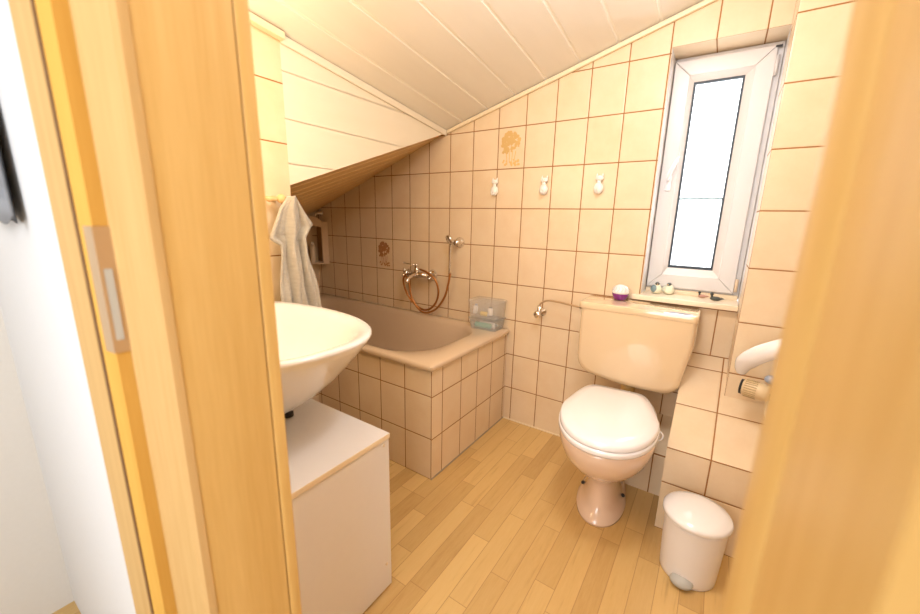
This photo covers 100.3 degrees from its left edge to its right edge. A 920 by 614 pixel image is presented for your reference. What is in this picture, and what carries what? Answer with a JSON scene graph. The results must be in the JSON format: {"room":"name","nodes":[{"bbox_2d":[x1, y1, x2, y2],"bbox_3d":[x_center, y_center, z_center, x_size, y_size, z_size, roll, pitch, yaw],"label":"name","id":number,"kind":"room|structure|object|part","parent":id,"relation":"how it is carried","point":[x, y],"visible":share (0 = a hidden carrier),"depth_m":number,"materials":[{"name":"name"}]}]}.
{"room":"bathroom","nodes":[
{"label":"bathroom","id":0,"kind":"room"},
{"bbox_2d":[0,307,73,613],"bbox_3d":[-1.640,-0.202,0.231,0.120,2.700,1.658,10,15,33],"label":"wall","id":1,"kind":"structure","parent":0,"point":[34,579],"depth_m":1.03,"materials":[{"name":"beige paint"}]},
{"bbox_2d":[0,0,135,613],"bbox_3d":[0.048,-0.154,0.191,3.100,2.700,0.142,10,15,33],"label":"wall","id":2,"kind":"structure","parent":0,"point":[36,307],"depth_m":0.70,"materials":[{"name":"white paint"}]},
{"bbox_2d":[0,150,17,223],"bbox_3d":[-0.789,-0.521,0.577,0.252,0.771,0.035,10,15,33],"label":"jacket","id":3,"kind":"object","parent":2,"relation":"hanging from","point":[7,211],"visible":1,"depth_m":0.59,"materials":[{"name":"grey fabric"}]},
{"bbox_2d":[8,0,919,613],"bbox_3d":[-0.280,0.096,0.114,0.800,2.029,0.760,10,15,33],"label":"door frame","id":4,"kind":"structure","parent":2,"relation":"in","point":[144,113],"depth_m":0.39,"materials":[{"name":"brown wood"}]},
{"bbox_3d":[-0.461,0.023,0.481,0.083,1.999,0.014,10,15,33],"label":"architrave","id":5,"kind":"part","parent":4,"relation":"part of","materials":[{"name":"brown wood"}]},
{"bbox_3d":[-0.390,-0.018,0.426,0.020,0.140,0.018,10,15,33],"label":"strike plate","id":6,"kind":"part","parent":4,"relation":"part of","materials":[{"name":"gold metal"}]},
{"bbox_2d":[307,211,320,292],"bbox_3d":[-1.410,-0.096,2.701,0.120,1.400,1.310,10,15,33],"label":"wall","id":7,"kind":"structure","parent":0,"point":[314,229],"depth_m":2.96,"materials":[{"name":"tile"}]},
{"bbox_2d":[311,393,318,401],"bbox_3d":[-1.218,0.383,2.196,0.880,0.500,0.297,10,15,33],"label":"wall","id":8,"kind":"structure","parent":0,"point":[316,398],"depth_m":2.08,"materials":[{"name":"tile"}]},
{"bbox_2d":[250,24,441,301],"bbox_3d":[-0.587,-0.137,1.703,0.120,1.962,1.600,10,15,33],"label":"wall","id":9,"kind":"structure","parent":0,"point":[332,123],"depth_m":1.46,"materials":[{"name":"white wood"}]},
{"bbox_2d":[249,11,284,40],"bbox_3d":[-0.779,-0.915,1.062,0.030,0.103,0.615,10,15,33],"label":"trim","id":10,"kind":"structure","parent":9,"relation":"attached to","point":[256,21],"depth_m":1.26,"materials":[{"name":"beige wood"}]},
{"bbox_2d":[265,194,285,203],"bbox_3d":[-0.660,-0.383,1.355,0.063,0.034,0.075,10,15,33],"label":"peg","id":11,"kind":"object","parent":9,"relation":"attached to","point":[280,198],"visible":0.97,"depth_m":1.35,"materials":[{"name":"brown wood"}]},
{"bbox_3d":[-0.654,-0.378,1.342,0.020,0.021,0.058,10,15,33],"label":"knob","id":12,"kind":"part","parent":11,"relation":"part of","materials":[{"name":"brown wood"}]},
{"bbox_2d":[269,195,321,306],"bbox_3d":[-0.610,-0.168,1.440,0.057,0.482,0.202,10,15,33],"label":"towel","id":13,"kind":"object","parent":11,"relation":"hanging from","point":[291,227],"visible":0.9,"depth_m":1.43,"materials":[{"name":"white fabric"}]},
{"bbox_2d":[280,36,446,135],"bbox_3d":[-0.348,-0.950,1.735,0.010,0.156,0.980,10,15,33],"label":"trim","id":14,"kind":"structure","parent":9,"relation":"attached to","point":[287,42],"depth_m":1.60,"materials":[{"name":"white wood"}]},
{"bbox_2d":[290,134,442,214],"bbox_3d":[-0.892,-0.602,2.188,1.258,0.844,0.990,10,15,33],"label":"ceiling","id":15,"kind":"structure","parent":0,"point":[314,193],"depth_m":2.05,"materials":[{"name":"beige wood"}]},
{"bbox_2d":[52,418,731,613],"bbox_3d":[-0.495,1.042,0.783,4.500,0.120,3.400,10,15,33],"label":"floor","id":16,"kind":"structure","parent":0,"point":[501,529],"depth_m":1.39,"materials":[{"name":"brown wood"}]},
{"bbox_2d":[285,399,391,613],"bbox_3d":[-0.577,0.614,1.167,0.621,0.537,0.402,10,15,33],"label":"vanity cabinet","id":17,"kind":"object","parent":16,"relation":"on","point":[339,461],"visible":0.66,"depth_m":1.03,"materials":[{"name":"white laminate"}]},
{"bbox_2d":[275,301,371,417],"bbox_3d":[-0.565,0.133,1.098,0.644,0.426,0.536,10,15,33],"label":"washbasin","id":18,"kind":"object","parent":17,"relation":"in","point":[316,344],"visible":0.26,"depth_m":1.16,"materials":[{"name":"white ceramic"}]},
{"bbox_2d":[319,293,508,479],"bbox_3d":[-0.617,0.332,2.370,1.671,0.548,0.711,10,15,33],"label":"bathtub","id":19,"kind":"object","parent":16,"relation":"on","point":[435,383],"visible":0.58,"depth_m":1.86,"materials":[{"name":"beige tile"}]},
{"bbox_3d":[0.151,0.086,2.148,0.182,0.062,0.126,9,15,31],"label":"storage box","id":20,"kind":"object","parent":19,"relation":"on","visible":0},
{"bbox_2d":[474,321,495,328],"bbox_3d":[0.139,0.102,2.128,0.120,0.030,0.029,9,15,29],"label":"tube","id":21,"kind":"object","parent":20,"relation":"in","point":[477,324],"visible":1,"depth_m":2.12,"materials":[{"name":"green plastic"}]},
{"bbox_2d":[480,321,497,326],"bbox_3d":[0.162,0.097,2.164,0.110,0.026,0.025,9,15,29],"label":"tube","id":22,"kind":"object","parent":20,"relation":"in","point":[492,323],"visible":0.55,"depth_m":2.15,"materials":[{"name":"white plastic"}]},
{"bbox_3d":[0.153,0.005,2.129,0.188,0.098,0.128,9,15,31],"label":"storage box","id":23,"kind":"object","parent":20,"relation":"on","visible":0},
{"bbox_2d":[473,303,477,313],"bbox_3d":[0.086,0.008,2.134,0.031,0.056,0.025,10,15,33],"label":"tube","id":24,"kind":"object","parent":23,"relation":"in","point":[475,308],"visible":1,"depth_m":2.12,"materials":[{"name":"white plastic"}]},
{"bbox_2d":[480,311,487,316],"bbox_3d":[0.138,0.039,2.124,0.050,0.026,0.025,10,15,33],"label":"tube","id":25,"kind":"object","parent":23,"relation":"in","point":[482,313],"visible":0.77,"depth_m":2.11,"materials":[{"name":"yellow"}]},
{"bbox_2d":[488,307,492,315],"bbox_3d":[0.166,0.023,2.089,0.030,0.048,0.029,10,15,33],"label":"tube","id":26,"kind":"object","parent":23,"relation":"in","point":[490,309],"visible":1,"depth_m":2.08,"materials":[{"name":"white plastic"}]},
{"bbox_2d":[559,384,659,527],"bbox_3d":[0.563,0.606,1.505,0.349,0.455,0.532,8,15,28],"label":"toilet","id":27,"kind":"object","parent":16,"relation":"on","point":[609,434],"visible":1,"depth_m":1.36,"materials":[{"name":"beige ceramic"}]},
{"bbox_3d":[0.564,0.631,1.513,0.340,0.402,0.526,8,15,28],"label":"bowl","id":28,"kind":"part","parent":27,"relation":"part of","materials":[{"name":"beige ceramic"}]},
{"bbox_3d":[0.558,0.428,1.448,0.349,0.020,0.496,8,15,28],"label":"seat","id":29,"kind":"part","parent":27,"relation":"part of","materials":[{"name":"white plastic"}]},
{"bbox_3d":[0.558,0.401,1.440,0.342,0.028,0.484,8,15,28],"label":"lid","id":30,"kind":"part","parent":27,"relation":"part of","materials":[{"name":"white plastic"}]},
{"bbox_2d":[660,491,733,591],"bbox_3d":[0.768,0.770,1.269,0.198,0.248,0.208,10,15,33],"label":"pedal bin","id":31,"kind":"object","parent":16,"relation":"on","point":[696,531],"visible":1,"depth_m":1.21,"materials":[{"name":"white plastic"}]},
{"bbox_3d":[0.773,0.666,1.249,0.198,0.036,0.198,10,15,33],"label":"lid","id":32,"kind":"part","parent":31,"relation":"part of","materials":[{"name":"white plastic"}]},
{"bbox_2d":[248,0,703,129],"bbox_3d":[0.258,-1.093,0.919,2.095,0.828,1.600,10,15,33],"label":"ceiling","id":33,"kind":"structure","parent":0,"point":[449,62],"depth_m":1.48,"materials":[{"name":"white wood"}]},
{"bbox_2d":[316,0,796,434],"bbox_3d":[0.285,-0.401,2.156,3.195,2.314,0.200,10,15,33],"label":"wall","id":34,"kind":"structure","parent":0,"point":[523,248],"depth_m":1.95,"materials":[{"name":"beige tile"}]},
{"bbox_2d":[306,216,329,263],"bbox_3d":[-1.084,-0.496,2.858,0.134,0.347,0.148,10,15,33],"label":"caddy","id":35,"kind":"object","parent":34,"relation":"attached to","point":[322,227],"visible":0.56,"depth_m":2.88,"materials":[{"name":"beige plastic"}]},
{"bbox_3d":[-1.150,-0.490,2.875,0.008,0.299,0.100,10,15,33],"label":"panel","id":36,"kind":"part","parent":35,"relation":"part of","materials":[{"name":"beige plastic"}]},
{"bbox_2d":[310,242,315,262],"bbox_3d":[-1.094,-0.407,2.855,0.038,0.150,0.038,10,15,33],"label":"lotion bottle","id":37,"kind":"object","parent":35,"relation":"on","point":[312,247],"visible":1,"depth_m":2.84,"materials":[{"name":"beige plastic"}]},
{"bbox_3d":[-1.048,-0.493,2.920,0.110,0.289,0.008,10,15,33],"label":"panel","id":38,"kind":"part","parent":35,"relation":"part of","materials":[{"name":"brown"}]},
{"bbox_3d":[-1.008,-0.485,2.867,0.014,0.299,0.053,10,15,33],"label":"panel","id":39,"kind":"part","parent":35,"relation":"part of","materials":[{"name":"beige plastic"}]},
{"bbox_2d":[378,241,389,266],"bbox_3d":[-0.512,-0.358,2.588,0.109,0.167,0.003,10,15,33],"label":"tile","id":40,"kind":"structure","parent":34,"relation":"attached to","point":[384,247],"depth_m":2.58,"materials":[{"name":"brown tile"}]},
{"bbox_2d":[402,262,436,282],"bbox_3d":[-0.271,-0.211,2.346,0.227,0.114,0.175,10,15,33],"label":"mixer","id":41,"kind":"object","parent":34,"relation":"attached to","point":[416,272],"visible":0.89,"depth_m":2.35,"materials":[{"name":"silver metal"}]},
{"bbox_3d":[-0.339,-0.216,2.425,0.028,0.067,0.067,10,15,33],"label":"tap handle","id":42,"kind":"part","parent":41,"relation":"part of","materials":[{"name":"silver metal"}]},
{"bbox_3d":[-0.293,-0.179,2.330,0.023,0.058,0.113,10,15,33],"label":"spout","id":43,"kind":"part","parent":41,"relation":"part of","materials":[{"name":"silver metal"}]},
{"bbox_3d":[-0.174,-0.187,2.318,0.028,0.067,0.067,10,15,33],"label":"tap handle","id":44,"kind":"part","parent":41,"relation":"part of","materials":[{"name":"silver metal"}]},
{"bbox_2d":[402,235,464,313],"bbox_3d":[-0.178,-0.196,2.330,0.416,0.489,0.102,10,15,33],"label":"shower","id":45,"kind":"object","parent":34,"relation":"attached to","point":[459,242],"visible":0.98,"depth_m":2.28,"materials":[{"name":"silver metal"}]},
{"bbox_3d":[-0.055,-0.293,2.209,0.021,0.205,0.032,2,13,4],"label":"handle","id":46,"kind":"part","parent":45,"relation":"part of","materials":[{"name":"silver metal"}]},
{"bbox_2d":[490,178,497,195],"bbox_3d":[0.176,-0.638,2.034,0.050,0.092,0.041,-5,14,-27],"label":"hook","id":47,"kind":"object","parent":34,"relation":"attached to","point":[494,190],"visible":1,"depth_m":2.03,"materials":[{"name":"white ceramic"}]},
{"bbox_2d":[501,131,520,165],"bbox_3d":[0.259,-0.810,1.963,0.113,0.173,0.003,10,15,33],"label":"tile","id":48,"kind":"structure","parent":34,"relation":"attached to","point":[506,140],"depth_m":1.96,"materials":[{"name":"brown tile"}]},
{"bbox_2d":[503,417,559,436],"bbox_3d":[0.480,0.691,2.129,0.545,0.006,0.006,10,15,33],"label":"baseboard","id":49,"kind":"structure","parent":34,"relation":"attached to","point":[503,417],"depth_m":2.17,"materials":[{"name":"beige"}]},
{"bbox_2d":[539,176,547,194],"bbox_3d":[0.405,-0.598,1.885,0.050,0.092,0.041,-5,14,-27],"label":"hook","id":50,"kind":"object","parent":34,"relation":"attached to","point":[543,189],"visible":1,"depth_m":1.88,"materials":[{"name":"white ceramic"}]},
{"bbox_2d":[534,300,581,317],"bbox_3d":[0.500,0.021,1.912,0.281,0.106,0.074,13,17,41],"label":"angle valve","id":51,"kind":"object","parent":34,"relation":"attached to","point":[540,311],"visible":0.95,"depth_m":1.96,"materials":[{"name":"silver metal"}]},
{"bbox_3d":[0.400,0.038,1.978,0.038,0.038,0.025,10,15,33],"label":"valve knob","id":52,"kind":"part","parent":51,"relation":"part of","materials":[{"name":"silver metal"}]},
{"bbox_2d":[447,0,716,133],"bbox_3d":[0.537,-1.075,1.707,1.451,0.428,0.016,10,15,33],"label":"trim","id":53,"kind":"structure","parent":34,"relation":"attached to","point":[704,3],"depth_m":1.67,"materials":[{"name":"beige wood"}]},
{"bbox_2d":[593,173,603,193],"bbox_3d":[0.624,-0.561,1.742,0.050,0.092,0.041,-5,14,-27],"label":"hook","id":54,"kind":"object","parent":34,"relation":"attached to","point":[598,187],"visible":1,"depth_m":1.74,"materials":[{"name":"white ceramic"}]},
{"bbox_2d":[578,295,700,393],"bbox_3d":[0.754,0.229,1.691,0.457,0.488,0.240,10,15,33],"label":"cistern","id":55,"kind":"object","parent":34,"relation":"attached to","point":[632,344],"visible":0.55,"depth_m":1.60,"materials":[{"name":"beige ceramic"}]},
{"bbox_2d":[612,284,629,299],"bbox_3d":[0.728,-0.068,1.739,0.075,0.068,0.076,10,15,33],"label":"air freshener","id":56,"kind":"object","parent":55,"relation":"on","point":[620,291],"visible":1,"depth_m":1.72,"materials":[{"name":"purple"}]},
{"bbox_3d":[0.770,0.003,1.656,0.457,0.028,0.201,10,15,33],"label":"lid","id":57,"kind":"part","parent":55,"relation":"part of","materials":[{"name":"beige ceramic"}]},
{"bbox_2d":[631,291,738,311],"bbox_3d":[0.981,-0.032,1.689,0.396,0.022,0.148,10,15,33],"label":"window sill","id":58,"kind":"structure","parent":34,"relation":"attached to","point":[729,305],"depth_m":1.64,"materials":[{"name":"beige stone"}]},
{"bbox_2d":[651,282,661,293],"bbox_3d":[0.898,-0.088,1.755,0.048,0.053,0.045,7,14,22],"label":"bird figurine","id":59,"kind":"object","parent":58,"relation":"on","point":[656,288],"visible":1,"depth_m":1.74,"materials":[{"name":"beige ceramic"}]},
{"bbox_2d":[662,283,673,294],"bbox_3d":[0.947,-0.084,1.743,0.045,0.053,0.048,-7,15,-33],"label":"bird figurine","id":60,"kind":"object","parent":58,"relation":"on","point":[668,289],"visible":1,"depth_m":1.73,"materials":[{"name":"beige ceramic"}]},
{"bbox_2d":[696,291,708,297],"bbox_3d":[1.062,-0.054,1.679,0.049,0.027,0.017,8,15,27],"label":"duck figurine","id":61,"kind":"object","parent":58,"relation":"on","point":[699,292],"visible":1,"depth_m":1.68,"materials":[{"name":"beige"}]},
{"bbox_2d":[709,292,723,300],"bbox_3d":[1.080,-0.044,1.620,0.061,0.033,0.022,7,14,24],"label":"duck figurine","id":62,"kind":"object","parent":58,"relation":"on","point":[712,297],"visible":1,"depth_m":1.62,"materials":[{"name":"grey ceramic"}]},
{"bbox_2d":[645,40,785,300],"bbox_3d":[1.053,-0.539,1.637,0.363,0.994,0.121,10,15,33],"label":"window","id":63,"kind":"structure","parent":34,"relation":"in","point":[758,67],"depth_m":1.61,"materials":[{"name":"white plastic"}]},
{"bbox_3d":[0.925,-0.551,1.705,0.024,0.069,0.012,10,15,33],"label":"handle","id":64,"kind":"part","parent":63,"relation":"part of","materials":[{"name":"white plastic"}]},
{"bbox_3d":[0.925,-0.602,1.666,0.046,0.102,0.047,10,15,33],"label":"lever","id":65,"kind":"part","parent":63,"relation":"part of","materials":[{"name":"white plastic"}]},
{"bbox_3d":[1.041,-0.064,1.744,0.360,0.019,0.024,10,15,33],"label":"drip rail","id":66,"kind":"part","parent":63,"relation":"part of","materials":[{"name":"beige"}]},
{"bbox_2d":[624,413,672,495],"bbox_3d":[0.788,0.636,1.784,0.323,0.280,0.205,10,15,33],"label":"wall","id":67,"kind":"structure","parent":0,"point":[649,479],"depth_m":1.66,"materials":[{"name":"tile"}]},
{"bbox_2d":[655,448,750,557],"bbox_3d":[1.149,0.571,1.401,0.670,0.594,0.402,10,15,33],"label":"wall","id":68,"kind":"structure","parent":0,"point":[727,486],"depth_m":1.35,"materials":[{"name":"tile"}]},
{"bbox_2d":[667,353,764,472],"bbox_3d":[1.153,0.404,1.363,0.670,0.259,0.405,10,15,33],"label":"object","id":69,"kind":"structure","parent":0,"point":[708,424],"depth_m":1.43,"materials":[{"name":"tile"}]},
{"bbox_2d":[735,339,779,410],"bbox_3d":[1.111,0.249,1.288,0.319,0.358,0.133,10,15,33],"label":"radiator","id":70,"kind":"object","parent":69,"relation":"on","point":[753,357],"visible":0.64,"depth_m":1.30,"materials":[{"name":"white plastic"}]},
{"bbox_2d":[724,0,853,404],"bbox_3d":[1.298,-0.233,1.276,0.517,2.225,0.160,10,15,33],"label":"wall","id":71,"kind":"structure","parent":0,"point":[819,28],"depth_m":1.28,"materials":[{"name":"tile"}]},
{"label":"outside","id":72,"kind":"structure","parent":0,"visible":0},
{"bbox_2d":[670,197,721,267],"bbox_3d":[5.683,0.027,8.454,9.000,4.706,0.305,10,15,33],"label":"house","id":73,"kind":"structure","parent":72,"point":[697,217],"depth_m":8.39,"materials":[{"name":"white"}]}
]}

